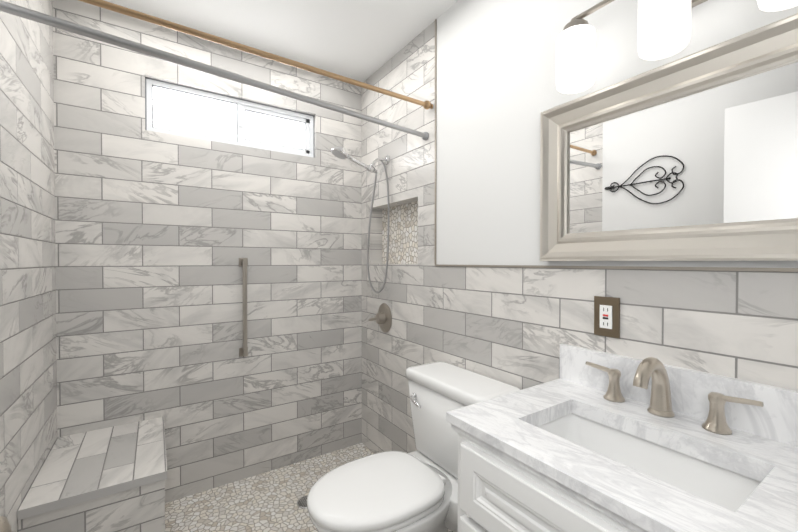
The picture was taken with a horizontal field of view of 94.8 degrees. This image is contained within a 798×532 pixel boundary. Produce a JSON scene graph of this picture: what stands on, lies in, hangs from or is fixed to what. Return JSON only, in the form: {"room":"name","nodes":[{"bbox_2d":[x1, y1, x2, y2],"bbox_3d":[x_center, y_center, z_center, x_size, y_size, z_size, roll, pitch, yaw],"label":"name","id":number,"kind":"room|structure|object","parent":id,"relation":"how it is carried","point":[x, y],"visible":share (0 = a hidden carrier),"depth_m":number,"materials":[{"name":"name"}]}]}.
{"room":"bathroom","nodes":[
{"label":"bathroom","id":0,"kind":"room"},
{"bbox_2d":[0,0,57,531],"bbox_3d":[-0.875,0.010,0.659,0.001,2.400,2.300,0,1,-34],"label":"wall","id":1,"kind":"structure","parent":0,"point":[28,392],"depth_m":1.25,"materials":[{"name":"tile"}]},
{"bbox_2d":[0,0,428,139],"bbox_3d":[-0.469,-0.674,1.408,1.513,0.085,0.120,0,1,-34],"label":"shower rod","id":2,"kind":"object","parent":1,"relation":"attached to","point":[36,16],"visible":1,"depth_m":1.20,"materials":[{"name":"grey metal"}]},
{"bbox_2d":[78,0,432,109],"bbox_3d":[-0.466,-0.794,1.403,1.511,0.054,0.042,0,1,-34],"label":"shower rod","id":3,"kind":"object","parent":1,"relation":"attached to","point":[426,104],"visible":1,"depth_m":1.33,"materials":[{"name":"gold"}]},
{"bbox_2d":[53,0,361,502],"bbox_3d":[-0.902,-0.007,2.067,1.515,2.400,0.075,0,1,-34],"label":"wall","id":4,"kind":"structure","parent":0,"point":[158,235],"depth_m":1.93,"materials":[{"name":"tile"}]},
{"bbox_2d":[145,77,313,157],"bbox_3d":[-0.903,-0.802,2.072,0.869,0.269,0.047,0,1,-34],"label":"sliding window","id":5,"kind":"structure","parent":4,"relation":"in","point":[177,109],"depth_m":2.04,"materials":[{"name":"white glass"}]},
{"bbox_2d":[239,258,247,356],"bbox_3d":[-0.853,0.229,2.025,0.046,0.548,0.052,0,1,-34],"label":"grab bar","id":6,"kind":"object","parent":4,"relation":"attached to","point":[243,263],"visible":1,"depth_m":2.00,"materials":[{"name":"silver metal"}]},
{"bbox_2d":[104,0,457,81],"bbox_3d":[-0.244,-1.195,1.064,1.515,0.001,2.300,0,1,-34],"label":"ceiling","id":7,"kind":"structure","parent":0,"point":[361,40],"depth_m":1.83,"materials":[{"name":"white paint"}]},
{"bbox_2d":[165,443,454,531],"bbox_3d":[-0.244,1.205,1.093,1.515,0.001,2.300,0,1,-34],"label":"floor","id":8,"kind":"structure","parent":0,"point":[265,502],"depth_m":1.86,"materials":[{"name":"beige tile"}]},
{"bbox_2d":[17,417,166,531],"bbox_3d":[-1.186,0.980,1.497,0.396,0.440,0.577,0,1,-34],"label":"bench","id":9,"kind":"object","parent":8,"relation":"on","point":[110,479],"visible":1,"depth_m":1.33,"materials":[{"name":"tile"}]},
{"bbox_2d":[297,495,307,508],"bbox_3d":[-0.464,1.193,1.859,0.104,0.004,0.104,0,1,-34],"label":"floor drain grate","id":10,"kind":"object","parent":8,"relation":"on","point":[302,502],"visible":0.4,"depth_m":1.85,"materials":[{"name":"silver metal"}]},
{"bbox_2d":[307,361,520,531],"bbox_3d":[0.028,0.829,1.366,0.742,0.745,0.490,0,1,-34],"label":"toilet","id":11,"kind":"object","parent":8,"relation":"on","point":[400,491],"visible":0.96,"depth_m":1.32,"materials":[{"name":"white ceramic"}]},
{"bbox_2d":[446,344,797,531],"bbox_3d":[0.559,0.720,0.747,0.551,0.979,0.840,0,1,-34],"label":"bathroom vanity","id":12,"kind":"object","parent":8,"relation":"on","point":[589,440],"visible":1,"depth_m":0.82,"materials":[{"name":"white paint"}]},
{"bbox_2d":[538,413,760,511],"bbox_3d":[0.510,0.493,0.813,0.259,0.140,0.437,0,1,-34],"label":"sink basin","id":13,"kind":"object","parent":12,"relation":"in","point":[723,484],"depth_m":0.87,"materials":[{"name":"white ceramic"}]},
{"bbox_2d":[586,357,763,434],"bbox_3d":[0.636,0.305,0.924,0.159,0.153,0.388,0,1,-34],"label":"faucet","id":14,"kind":"object","parent":12,"relation":"on","point":[649,394],"depth_m":0.92,"materials":[{"name":"silver metal"}]},
{"bbox_2d":[361,0,797,453],"bbox_3d":[0.424,0.000,1.523,0.090,2.400,2.300,0,1,-34],"label":"wall","id":15,"kind":"structure","parent":0,"point":[497,92],"depth_m":1.46,"materials":[{"name":"paint"}]},
{"bbox_2d":[331,146,389,292],"bbox_3d":[-0.218,-0.247,2.083,0.353,0.816,0.109,0,1,-34],"label":"handheld shower","id":16,"kind":"object","parent":15,"relation":"attached to","point":[339,152],"visible":1,"depth_m":2.13,"materials":[{"name":"silver metal"}]},
{"bbox_2d":[368,303,391,331],"bbox_3d":[-0.115,0.312,2.196,0.064,0.175,0.167,0,1,-34],"label":"shower valve","id":17,"kind":"object","parent":15,"relation":"attached to","point":[382,318],"visible":0.98,"depth_m":2.17,"materials":[{"name":"silver metal"}]},
{"bbox_2d":[594,296,619,337],"bbox_3d":[0.632,0.155,1.119,0.011,0.120,0.074,0,1,-34],"label":"outlet","id":18,"kind":"object","parent":15,"relation":"attached to","point":[607,316],"visible":1,"depth_m":1.11,"materials":[{"name":"brown metal"}]},
{"bbox_2d":[434,19,797,271],"bbox_3d":[0.598,-0.594,1.167,0.006,1.203,1.523,0,1,-34],"label":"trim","id":19,"kind":"structure","parent":15,"relation":"attached to","point":[694,268],"depth_m":1.20,"materials":[{"name":"beige"}]},
{"bbox_2d":[540,13,797,260],"bbox_3d":[0.723,-0.271,0.950,0.040,0.515,0.800,0,1,-34],"label":"framed mirror","id":20,"kind":"object","parent":15,"relation":"attached to","point":[692,157],"visible":1,"depth_m":0.94,"materials":[{"name":"white mirror"}]},
{"bbox_2d":[556,0,797,93],"bbox_3d":[0.669,-0.656,0.912,0.168,0.263,0.551,0,1,-34],"label":"sconce","id":21,"kind":"object","parent":15,"relation":"attached to","point":[664,28],"visible":1,"depth_m":0.91,"materials":[{"name":"white glass"}]},
{"label":"wall","id":22,"kind":"structure","parent":0,"visible":0},
{"bbox_2d":[0,516,11,531],"bbox_3d":[-0.393,0.201,0.090,0.191,2.008,0.760,0,1,-27],"label":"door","id":23,"kind":"structure","parent":22,"relation":"in","point":[5,526],"depth_m":0.42,"materials":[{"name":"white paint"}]}
]}

